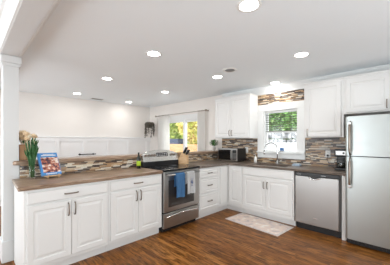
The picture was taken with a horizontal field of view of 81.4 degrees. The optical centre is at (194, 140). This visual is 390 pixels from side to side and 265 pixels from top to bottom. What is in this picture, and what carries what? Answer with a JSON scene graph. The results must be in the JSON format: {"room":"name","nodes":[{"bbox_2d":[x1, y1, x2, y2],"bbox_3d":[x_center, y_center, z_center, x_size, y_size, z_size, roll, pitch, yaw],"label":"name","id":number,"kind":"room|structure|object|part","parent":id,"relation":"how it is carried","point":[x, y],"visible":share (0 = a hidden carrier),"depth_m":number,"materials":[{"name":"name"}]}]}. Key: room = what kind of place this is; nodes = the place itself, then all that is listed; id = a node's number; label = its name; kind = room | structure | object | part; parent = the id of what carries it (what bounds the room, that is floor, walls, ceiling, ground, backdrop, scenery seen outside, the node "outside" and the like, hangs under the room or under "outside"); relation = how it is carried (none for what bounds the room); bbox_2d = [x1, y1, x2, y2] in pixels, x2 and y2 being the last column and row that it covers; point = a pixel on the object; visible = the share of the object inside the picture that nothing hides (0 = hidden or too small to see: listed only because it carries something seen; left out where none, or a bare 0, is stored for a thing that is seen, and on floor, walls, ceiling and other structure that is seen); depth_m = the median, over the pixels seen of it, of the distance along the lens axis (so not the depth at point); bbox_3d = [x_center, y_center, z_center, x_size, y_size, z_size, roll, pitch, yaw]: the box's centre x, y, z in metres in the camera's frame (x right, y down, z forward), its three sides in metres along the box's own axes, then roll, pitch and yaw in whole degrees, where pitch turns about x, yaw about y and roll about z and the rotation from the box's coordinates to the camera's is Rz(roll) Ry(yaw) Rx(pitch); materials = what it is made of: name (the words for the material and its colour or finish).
{"room":"kitchen","nodes":[
{"label":"kitchen","id":0,"kind":"room"},
{"bbox_2d":[0,89,149,136],"bbox_3d":[-4.124,0.142,4.795,0.150,2.450,7.467,0,0,44],"label":"wall","id":1,"kind":"structure","parent":0,"point":[39,114],"depth_m":5.81,"materials":[{"name":"beige paint"}]},
{"bbox_2d":[0,0,61,83],"bbox_3d":[-1.108,-1.023,1.595,8.597,0.120,0.155,0,0,44],"label":"trim","id":2,"kind":"structure","parent":1,"relation":"attached to","point":[30,14],"depth_m":1.88,"materials":[{"name":"white paint"}]},
{"bbox_2d":[0,136,150,199],"bbox_3d":[-4.052,0.565,4.722,0.055,1.345,7.465,0,0,44],"label":"trim","id":3,"kind":"structure","parent":1,"relation":"attached to","point":[64,146],"depth_m":6.03,"materials":[{"name":"white paint"}]},
{"bbox_2d":[19,160,209,178],"bbox_3d":[-0.752,0.825,4.045,0.160,1.085,3.810,0,0,44],"label":"wall partition","id":4,"kind":"structure","parent":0,"point":[208,160],"depth_m":2.77,"materials":[{"name":"white paint"}]},
{"bbox_2d":[0,54,21,263],"bbox_3d":[-2.161,0.202,2.653,0.250,2.330,0.190,0,0,44],"label":"column","id":5,"kind":"structure","parent":4,"relation":"attached to","point":[10,66],"depth_m":2.58,"materials":[{"name":"white paint"}]},
{"bbox_2d":[12,150,217,164],"bbox_3d":[-0.789,0.256,4.029,0.280,0.050,3.865,0,0,44],"label":"bar ledge","id":6,"kind":"object","parent":4,"relation":"on","point":[126,156],"visible":0.68,"depth_m":3.29,"materials":[{"name":"brown laminate"}]},
{"bbox_2d":[19,130,30,159],"bbox_3d":[-2.072,0.048,2.749,0.164,0.367,0.195,0,0,44],"label":"wooden planter","id":7,"kind":"object","parent":6,"relation":"on","point":[22,147],"visible":0.55,"depth_m":2.71,"materials":[{"name":"brown wood"}]},
{"bbox_2d":[209,140,218,150],"bbox_3d":[0.448,0.095,5.301,0.250,0.273,0.264,0,0,44],"label":"potted plant","id":8,"kind":"object","parent":6,"relation":"on","point":[215,143],"visible":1,"depth_m":5.27,"materials":[{"name":"green plant"}]},
{"bbox_2d":[20,153,217,177],"bbox_3d":[-0.695,0.358,3.983,0.009,0.151,3.801,0,0,44],"label":"backsplash","id":9,"kind":"structure","parent":4,"relation":"attached to","point":[99,165],"depth_m":3.26,"materials":[{"name":"tile"}]},
{"bbox_2d":[0,0,389,107],"bbox_3d":[-0.940,-1.133,1.774,8.927,0.100,7.617,0,0,44],"label":"ceiling","id":10,"kind":"structure","parent":0,"point":[82,42],"depth_m":2.58,"materials":[{"name":"paint"}]},
{"bbox_2d":[101,77,112,79],"bbox_3d":[-1.522,-1.080,3.946,0.200,0.006,0.200,0,0,44],"label":"recessed light","id":11,"kind":"object","parent":10,"relation":"in","point":[103,78],"visible":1,"depth_m":3.93,"materials":[{"name":"white plastic"}]},
{"bbox_2d":[144,105,154,137],"bbox_3d":[-1.385,-0.578,6.960,0.376,1.010,0.368,0,0,44],"label":"hanging plant","id":12,"kind":"object","parent":10,"relation":"hanging from","point":[148,125],"visible":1,"depth_m":6.86,"materials":[{"name":"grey plant"}]},
{"bbox_2d":[146,51,161,56],"bbox_3d":[-0.507,-1.080,2.824,0.200,0.006,0.200,0,0,44],"label":"recessed light","id":13,"kind":"object","parent":10,"relation":"in","point":[149,53],"visible":1,"depth_m":2.81,"materials":[{"name":"white plastic"}]},
{"bbox_2d":[212,75,222,78],"bbox_3d":[0.388,-1.080,3.850,0.200,0.006,0.200,0,0,44],"label":"recessed light","id":14,"kind":"object","parent":10,"relation":"in","point":[216,76],"visible":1,"depth_m":3.87,"materials":[{"name":"white plastic"}]},
{"bbox_2d":[222,67,237,72],"bbox_3d":[0.540,-1.074,3.463,0.236,0.018,0.236,0,0,44],"label":"ceiling vent","id":15,"kind":"object","parent":10,"relation":"in","point":[230,69],"visible":1,"depth_m":3.42,"materials":[{"name":"white plastic"}]},
{"bbox_2d":[236,0,261,12],"bbox_3d":[0.435,-1.080,1.814,0.200,0.006,0.200,0,0,44],"label":"recessed light","id":16,"kind":"object","parent":10,"relation":"in","point":[248,6],"visible":1,"depth_m":1.81,"materials":[{"name":"white plastic"}]},
{"bbox_2d":[293,52,309,57],"bbox_3d":[1.345,-1.080,2.855,0.200,0.006,0.200,0,0,44],"label":"recessed light","id":17,"kind":"object","parent":10,"relation":"in","point":[300,54],"visible":1,"depth_m":2.84,"materials":[{"name":"white plastic"}]},
{"bbox_2d":[0,206,389,264],"bbox_3d":[-0.940,1.397,1.774,8.927,0.060,7.617,0,0,44],"label":"floor","id":18,"kind":"structure","parent":0,"point":[212,239],"depth_m":2.88,"materials":[{"name":"brown wood"}]},
{"bbox_2d":[14,180,107,264],"bbox_3d":[-1.522,0.922,2.634,0.636,0.889,0.828,0,0,44],"label":"base cabinet","id":19,"kind":"object","parent":18,"relation":"on","point":[63,225],"visible":0.98,"depth_m":2.40,"materials":[{"name":"white paint"}]},
{"bbox_3d":[-1.466,0.928,2.303,0.019,0.587,0.390,0,0,44],"label":"door","id":20,"kind":"part","parent":19,"relation":"part of","materials":[{"name":"white paint"}]},
{"bbox_3d":[-1.328,0.558,2.444,0.019,0.114,0.784,0,0,44],"label":"drawer","id":21,"kind":"part","parent":19,"relation":"part of","materials":[{"name":"white paint"}]},
{"bbox_2d":[12,167,162,191],"bbox_3d":[-1.277,0.456,2.925,0.640,0.042,1.686,0,0,44],"label":"countertop","id":22,"kind":"structure","parent":19,"relation":"on","point":[34,183],"depth_m":2.65,"materials":[{"name":"brown laminate"}]},
{"bbox_2d":[137,152,140,168],"bbox_3d":[-0.879,0.309,3.559,0.065,0.252,0.065,0,0,44],"label":"olive oil bottle","id":23,"kind":"object","parent":22,"relation":"on","point":[138,156],"visible":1,"depth_m":3.53,"materials":[{"name":"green glass"}]},
{"bbox_3d":[-1.850,0.357,2.583,0.080,0.155,0.080,0,0,44],"label":"flower vase","id":24,"kind":"object","parent":22,"relation":"on","visible":0},
{"bbox_2d":[23,132,38,177],"bbox_3d":[-1.856,0.155,2.588,0.149,0.521,0.146,0,0,-5],"label":"flower bouquet","id":25,"kind":"object","parent":24,"relation":"in","point":[32,149],"visible":1,"depth_m":2.57,"materials":[{"name":"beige plant"}]},
{"bbox_3d":[-1.718,0.359,2.711,0.190,0.153,0.170,0,0,38],"label":"easel","id":26,"kind":"object","parent":22,"relation":"on","visible":0},
{"bbox_2d":[37,153,61,176],"bbox_3d":[-1.751,0.283,2.733,0.190,0.269,0.208,0,0,38],"label":"cookbook","id":27,"kind":"object","parent":26,"relation":"on","point":[48,163],"visible":0.94,"depth_m":2.71,"materials":[{"name":"blue paper"}]},
{"bbox_2d":[41,157,60,172],"bbox_3d":[-1.729,0.286,2.726,0.112,0.171,0.183,0,0,38],"label":"picture","id":28,"kind":"object","parent":27,"relation":"attached to","point":[48,164],"depth_m":2.72},
{"bbox_3d":[-1.190,0.928,2.584,0.019,0.587,0.390,0,0,44],"label":"door","id":29,"kind":"part","parent":19,"relation":"part of","materials":[{"name":"white paint"}]},
{"bbox_2d":[106,174,161,250],"bbox_3d":[-0.950,0.922,3.218,0.636,0.889,0.803,0,0,44],"label":"base cabinet","id":30,"kind":"object","parent":18,"relation":"on","point":[134,203],"visible":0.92,"depth_m":2.98,"materials":[{"name":"white paint"}]},
{"bbox_3d":[-0.889,0.928,2.891,0.019,0.587,0.378,0,0,44],"label":"door","id":31,"kind":"part","parent":30,"relation":"part of","materials":[{"name":"white paint"}]},
{"bbox_3d":[-0.755,0.558,3.027,0.019,0.114,0.759,0,0,44],"label":"drawer","id":32,"kind":"part","parent":30,"relation":"part of","materials":[{"name":"white paint"}]},
{"bbox_3d":[-0.622,0.928,3.163,0.019,0.587,0.378,0,0,44],"label":"door","id":33,"kind":"part","parent":30,"relation":"part of","materials":[{"name":"white paint"}]},
{"bbox_2d":[141,150,199,232],"bbox_3d":[-0.377,0.762,3.762,0.673,1.210,0.758,0,0,44],"label":"range","id":34,"kind":"object","parent":18,"relation":"on","point":[176,212],"visible":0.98,"depth_m":3.62,"materials":[{"name":"silver metal"}]},
{"bbox_2d":[144,164,199,171],"bbox_3d":[-0.368,0.441,3.753,0.547,0.027,0.758,0,0,44],"label":"cooktop","id":35,"kind":"object","parent":34,"relation":"in","point":[163,167],"depth_m":3.67,"materials":[{"name":"black glass"}]},
{"bbox_2d":[174,172,184,197],"bbox_3d":[-0.225,0.670,3.446,0.069,0.375,0.188,0,0,44],"label":"dish towel","id":36,"kind":"object","parent":34,"relation":"hanging from","point":[179,178],"visible":1,"depth_m":3.42,"materials":[{"name":"blue fabric"}]},
{"bbox_3d":[-0.203,1.189,3.591,0.040,0.220,0.750,0,0,44],"label":"storage drawer","id":37,"kind":"part","parent":34,"relation":"part of","materials":[{"name":"silver metal"}]},
{"bbox_3d":[-0.201,0.760,3.590,0.044,0.603,0.750,0,0,44],"label":"oven door","id":38,"kind":"part","parent":34,"relation":"part of","materials":[{"name":"silver metal"}]},
{"bbox_3d":[-0.174,1.120,3.562,0.046,0.053,0.662,0,0,44],"label":"drawer handle","id":39,"kind":"part","parent":34,"relation":"part of","materials":[{"name":"silver metal"}]},
{"bbox_3d":[-0.162,0.505,3.550,0.070,0.026,0.659,0,0,44],"label":"oven handle","id":40,"kind":"part","parent":34,"relation":"part of","materials":[{"name":"silver metal"}]},
{"bbox_2d":[185,171,194,193],"bbox_3d":[-0.065,0.660,3.604,0.076,0.355,0.168,0,0,44],"label":"dish towel","id":41,"kind":"object","parent":34,"relation":"hanging from","point":[190,176],"visible":0.98,"depth_m":3.59,"materials":[{"name":"white fabric"}]},
{"bbox_2d":[196,166,218,218],"bbox_3d":[0.071,0.922,4.258,0.636,0.889,0.555,0,0,44],"label":"base cabinet","id":42,"kind":"object","parent":18,"relation":"on","point":[208,203],"visible":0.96,"depth_m":4.06,"materials":[{"name":"white paint"}]},
{"bbox_3d":[0.268,1.069,4.070,0.019,0.265,0.520,0,0,44],"label":"drawer","id":43,"kind":"part","parent":42,"relation":"part of","materials":[{"name":"white paint"}]},
{"bbox_3d":[0.268,0.790,4.070,0.019,0.253,0.520,0,0,44],"label":"drawer","id":44,"kind":"part","parent":42,"relation":"part of","materials":[{"name":"white paint"}]},
{"bbox_3d":[0.268,0.573,4.070,0.019,0.144,0.520,0,0,44],"label":"drawer","id":45,"kind":"part","parent":42,"relation":"part of","materials":[{"name":"white paint"}]},
{"bbox_2d":[216,165,229,211],"bbox_3d":[0.563,0.922,4.786,0.600,0.889,0.885,0,0,44],"label":"base cabinet","id":46,"kind":"object","parent":18,"relation":"on","point":[223,170],"visible":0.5,"depth_m":4.37,"materials":[{"name":"white paint"}]},
{"bbox_3d":[0.557,0.852,4.365,0.019,0.701,0.215,0,0,44],"label":"panel","id":47,"kind":"part","parent":46,"relation":"part of","materials":[{"name":"white paint"}]},
{"bbox_2d":[185,160,344,175],"bbox_3d":[1.055,0.456,3.911,2.587,0.042,1.451,0,0,44],"label":"countertop","id":48,"kind":"structure","parent":46,"relation":"on","point":[212,163],"depth_m":3.99,"materials":[{"name":"brown laminate"}]},
{"bbox_2d":[178,152,188,163],"bbox_3d":[-0.221,0.328,4.284,0.185,0.215,0.116,0,0,19],"label":"knife block","id":49,"kind":"object","parent":48,"relation":"on","point":[183,159],"visible":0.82,"depth_m":4.23,"materials":[{"name":"brown wood"}]},
{"bbox_2d":[218,148,245,161],"bbox_3d":[0.795,0.297,4.901,0.500,0.275,0.370,0,0,44],"label":"microwave","id":50,"kind":"object","parent":48,"relation":"on","point":[225,154],"visible":0.98,"depth_m":4.76,"materials":[{"name":"black plastic"}]},
{"bbox_3d":[0.636,0.292,4.837,0.327,0.215,0.007,0,0,44],"label":"door","id":51,"kind":"part","parent":50,"relation":"part of","materials":[{"name":"black glass"}]},
{"bbox_3d":[0.692,0.291,4.795,0.500,0.263,0.014,0,0,44],"label":"frame","id":52,"kind":"part","parent":50,"relation":"part of","materials":[{"name":"silver metal"}]},
{"bbox_2d":[264,142,281,163],"bbox_3d":[1.459,0.232,4.266,0.337,0.407,0.112,0,0,3],"label":"faucet","id":53,"kind":"object","parent":48,"relation":"on","point":[277,161],"visible":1,"depth_m":4.26,"materials":[{"name":"silver metal"}]},
{"bbox_3d":[1.434,0.206,4.260,0.290,0.357,0.024,0,0,-11],"label":"spout","id":54,"kind":"part","parent":53,"relation":"part of","materials":[{"name":"silver metal"}]},
{"bbox_2d":[334,149,345,170],"bbox_3d":[2.224,0.280,3.406,0.187,0.310,0.242,0,0,44],"label":"coffee maker","id":55,"kind":"object","parent":48,"relation":"on","point":[339,153],"visible":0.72,"depth_m":3.36,"materials":[{"name":"black plastic"}]},
{"bbox_2d":[228,165,244,212],"bbox_3d":[0.973,0.922,4.563,0.335,0.889,0.604,0,0,44],"label":"base cabinet","id":56,"kind":"object","parent":18,"relation":"on","point":[235,173],"visible":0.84,"depth_m":4.34,"materials":[{"name":"white paint"}]},
{"bbox_3d":[0.775,0.852,4.352,0.288,0.701,0.019,0,0,44],"label":"door","id":57,"kind":"part","parent":56,"relation":"part of","materials":[{"name":"white paint"}]},
{"bbox_2d":[225,213,293,236],"bbox_3d":[1.046,1.362,3.765,0.500,0.010,0.980,0,0,-42],"label":"rug","id":58,"kind":"object","parent":18,"relation":"on","point":[271,227],"visible":1,"depth_m":3.68,"materials":[{"name":"beige fabric"}]},
{"bbox_2d":[243,166,296,225],"bbox_3d":[1.420,0.922,4.101,0.945,0.889,0.636,0,0,44],"label":"base cabinet","id":59,"kind":"object","parent":18,"relation":"on","point":[267,193],"visible":0.93,"depth_m":3.86,"materials":[{"name":"white paint"}]},
{"bbox_3d":[1.067,0.923,4.066,0.450,0.557,0.019,0,0,44],"label":"door","id":60,"kind":"part","parent":59,"relation":"part of","materials":[{"name":"white paint"}]},
{"bbox_3d":[1.229,0.563,3.907,0.905,0.124,0.019,0,0,44],"label":"drawer","id":61,"kind":"part","parent":59,"relation":"part of","materials":[{"name":"white paint"}]},
{"bbox_3d":[1.391,0.923,3.748,0.450,0.557,0.019,0,0,44],"label":"door","id":62,"kind":"part","parent":59,"relation":"part of","materials":[{"name":"white paint"}]},
{"bbox_2d":[295,171,341,237],"bbox_3d":[1.984,0.924,3.540,0.609,0.886,0.627,0,0,44],"label":"dishwasher","id":63,"kind":"object","parent":18,"relation":"on","point":[318,197],"visible":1,"depth_m":3.31,"materials":[{"name":"silver metal"}]},
{"bbox_3d":[1.797,0.508,3.354,0.591,0.054,0.028,0,0,44],"label":"control panel","id":64,"kind":"part","parent":63,"relation":"part of","materials":[{"name":"black plastic"}]},
{"bbox_2d":[342,176,346,240],"bbox_3d":[2.253,0.922,3.320,0.050,0.889,0.584,0,0,44],"label":"filler panel","id":65,"kind":"object","parent":18,"relation":"on","point":[344,238],"visible":0.32,"depth_m":3.12,"materials":[{"name":"white paint"}]},
{"bbox_2d":[345,114,389,253],"bbox_3d":[2.497,0.518,2.942,0.800,1.697,0.763,0,0,44],"label":"refrigerator","id":66,"kind":"object","parent":18,"relation":"on","point":[367,137],"visible":1,"depth_m":2.83,"materials":[{"name":"silver metal"}]},
{"bbox_3d":[2.008,0.413,2.934,0.029,0.416,0.067,0,0,44],"label":"handle","id":67,"kind":"part","parent":66,"relation":"part of","materials":[{"name":"metal"}]},
{"bbox_3d":[2.008,-0.033,2.934,0.029,0.459,0.067,0,0,44],"label":"handle","id":68,"kind":"part","parent":66,"relation":"part of","materials":[{"name":"metal"}]},
{"bbox_3d":[2.296,0.745,2.737,0.800,1.075,0.073,0,0,44],"label":"fridge door","id":69,"kind":"part","parent":66,"relation":"part of","materials":[{"name":"silver metal"}]},
{"bbox_3d":[2.296,-0.061,2.737,0.800,0.513,0.073,0,0,44],"label":"freezer door","id":70,"kind":"part","parent":66,"relation":"part of","materials":[{"name":"silver metal"}]},
{"bbox_2d":[150,95,389,166],"bbox_3d":[1.675,0.142,4.439,8.927,2.450,0.150,0,0,44],"label":"wall","id":71,"kind":"structure","parent":0,"point":[208,103],"depth_m":5.95,"materials":[{"name":"beige paint"}]},
{"bbox_2d":[155,109,208,116],"bbox_3d":[-0.436,-0.753,6.316,2.126,0.056,0.128,0,0,44],"label":"curtain rod","id":72,"kind":"object","parent":71,"relation":"attached to","point":[205,109],"visible":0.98,"depth_m":6.07,"materials":[{"name":"metal"}]},
{"bbox_2d":[158,114,169,149],"bbox_3d":[-0.925,0.259,6.746,0.570,2.057,0.068,0,0,44],"label":"curtain","id":73,"kind":"object","parent":72,"relation":"hanging from","point":[163,121],"visible":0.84,"depth_m":6.73,"materials":[{"name":"white fabric"}]},
{"bbox_2d":[197,110,204,150],"bbox_3d":[0.165,0.259,5.676,0.265,2.057,0.068,0,0,44],"label":"curtain","id":74,"kind":"object","parent":72,"relation":"hanging from","point":[200,114],"visible":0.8,"depth_m":5.67,"materials":[{"name":"white fabric"}]},
{"bbox_2d":[169,113,196,151],"bbox_3d":[-0.372,0.327,6.417,1.642,2.081,0.154,0,0,44],"label":"door","id":75,"kind":"structure","parent":71,"relation":"in","point":[189,117],"depth_m":6.29,"materials":[{"name":"white paint"}]},
{"bbox_2d":[215,93,257,138],"bbox_3d":[0.861,-0.498,4.854,0.892,0.890,0.374,0,0,44],"label":"upper cabinet","id":76,"kind":"object","parent":71,"relation":"attached to","point":[236,116],"visible":1,"depth_m":4.65,"materials":[{"name":"white paint"}]},
{"bbox_3d":[0.610,-0.480,4.903,0.423,0.819,0.019,0,0,44],"label":"door","id":77,"kind":"part","parent":76,"relation":"part of","materials":[{"name":"white paint"}]},
{"bbox_3d":[0.915,-0.480,4.604,0.423,0.819,0.019,0,0,44],"label":"door","id":78,"kind":"part","parent":76,"relation":"part of","materials":[{"name":"white paint"}]},
{"bbox_2d":[256,100,305,159],"bbox_3d":[1.664,-0.193,4.387,0.940,1.059,0.180,0,0,44],"label":"window","id":79,"kind":"structure","parent":71,"relation":"in","point":[299,153],"depth_m":4.33,"materials":[{"name":"white paint"}]},
{"bbox_2d":[266,109,296,131],"bbox_3d":[1.671,-0.385,4.387,0.620,0.397,0.030,0,0,44],"label":"window blind","id":80,"kind":"object","parent":79,"relation":"attached to","point":[292,110],"visible":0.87,"depth_m":4.33,"materials":[{"name":"white plastic"}]},
{"bbox_3d":[1.671,-0.568,4.387,0.620,0.030,0.030,0,0,44],"label":"head rail","id":81,"kind":"part","parent":80,"relation":"part of","materials":[{"name":"white plastic"}]},
{"bbox_2d":[222,89,344,166],"bbox_3d":[1.941,-0.249,4.066,3.625,1.367,0.010,0,0,44],"label":"backsplash","id":82,"kind":"structure","parent":71,"relation":"attached to","point":[315,147],"depth_m":4.16,"materials":[{"name":"tile"}]},
{"bbox_2d":[222,64,389,96],"bbox_3d":[2.664,-1.008,3.321,5.630,0.150,0.062,0,0,44],"label":"trim","id":83,"kind":"structure","parent":71,"relation":"attached to","point":[294,85],"depth_m":4.10,"materials":[{"name":"white paint"}]},
{"bbox_2d":[304,77,347,137],"bbox_3d":[2.098,-0.498,3.640,0.567,0.890,0.374,0,0,44],"label":"upper cabinet","id":84,"kind":"object","parent":71,"relation":"attached to","point":[324,116],"visible":0.85,"depth_m":3.51,"materials":[{"name":"white paint"}]},
{"bbox_2d":[325,150,330,156],"bbox_3d":[2.222,0.217,3.777,0.076,0.116,0.008,0,0,44],"label":"wall outlet","id":85,"kind":"object","parent":71,"relation":"attached to","point":[328,152],"visible":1,"depth_m":3.77,"materials":[{"name":"white plastic"}]},
{"bbox_2d":[344,69,389,115],"bbox_3d":[2.670,-0.668,3.079,1.055,0.550,0.374,0,0,44],"label":"upper cabinet","id":86,"kind":"object","parent":71,"relation":"attached to","point":[366,93],"visible":1,"depth_m":3.15,"materials":[{"name":"white paint"}]},
{"label":"outside","id":87,"kind":"structure","parent":0,"visible":0},
{"bbox_3d":[3.558,1.552,13.620,30.000,0.130,15.573,0,0,44],"label":"ground","id":88,"kind":"structure","parent":87,"visible":0},
{"bbox_2d":[169,123,182,138],"bbox_3d":[-1.982,-0.944,15.834,3.756,4.868,3.678,0,0,23],"label":"tree","id":89,"kind":"object","parent":88,"relation":"on","point":[174,134],"visible":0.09,"depth_m":14.79,"materials":[{"name":"green plant"}]},
{"bbox_2d":[170,139,182,143],"bbox_3d":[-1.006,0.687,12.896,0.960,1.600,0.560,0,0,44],"label":"fence","id":90,"kind":"object","parent":88,"relation":"on","point":[172,141],"visible":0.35,"depth_m":12.59,"materials":[{"name":"blue"}]},
{"bbox_2d":[170,144,196,151],"bbox_3d":[-1.006,0.827,11.681,6.200,1.320,0.065,0,0,44],"label":"wooden fence","id":91,"kind":"object","parent":88,"relation":"on","point":[173,147],"visible":0.11,"depth_m":11.34,"materials":[{"name":"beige wood"}]},
{"bbox_2d":[176,121,196,143],"bbox_3d":[0.551,-0.837,13.016,3.434,4.654,3.431,0,0,1],"label":"tree","id":92,"kind":"object","parent":88,"relation":"on","point":[191,126],"visible":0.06,"depth_m":12.19,"materials":[{"name":"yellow plant"}]},
{"bbox_2d":[268,133,295,142],"bbox_3d":[3.527,0.558,8.560,4.634,1.858,0.340,0,0,44],"label":"wall","id":93,"kind":"structure","parent":88,"relation":"on","point":[272,137],"depth_m":8.57,"materials":[{"name":"white paint"}]},
{"bbox_2d":[268,143,295,149],"bbox_3d":[2.762,0.772,7.097,3.300,1.430,0.220,0,0,44],"label":"wall","id":94,"kind":"structure","parent":88,"relation":"on","point":[287,146],"depth_m":6.99,"materials":[{"name":"white paint"}]},
{"bbox_2d":[269,111,296,130],"bbox_3d":[4.353,-0.855,10.574,3.930,4.690,4.013,0,0,36],"label":"tree","id":95,"kind":"object","parent":88,"relation":"on","point":[276,122],"visible":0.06,"depth_m":9.39,"materials":[{"name":"green plant"}]}
]}

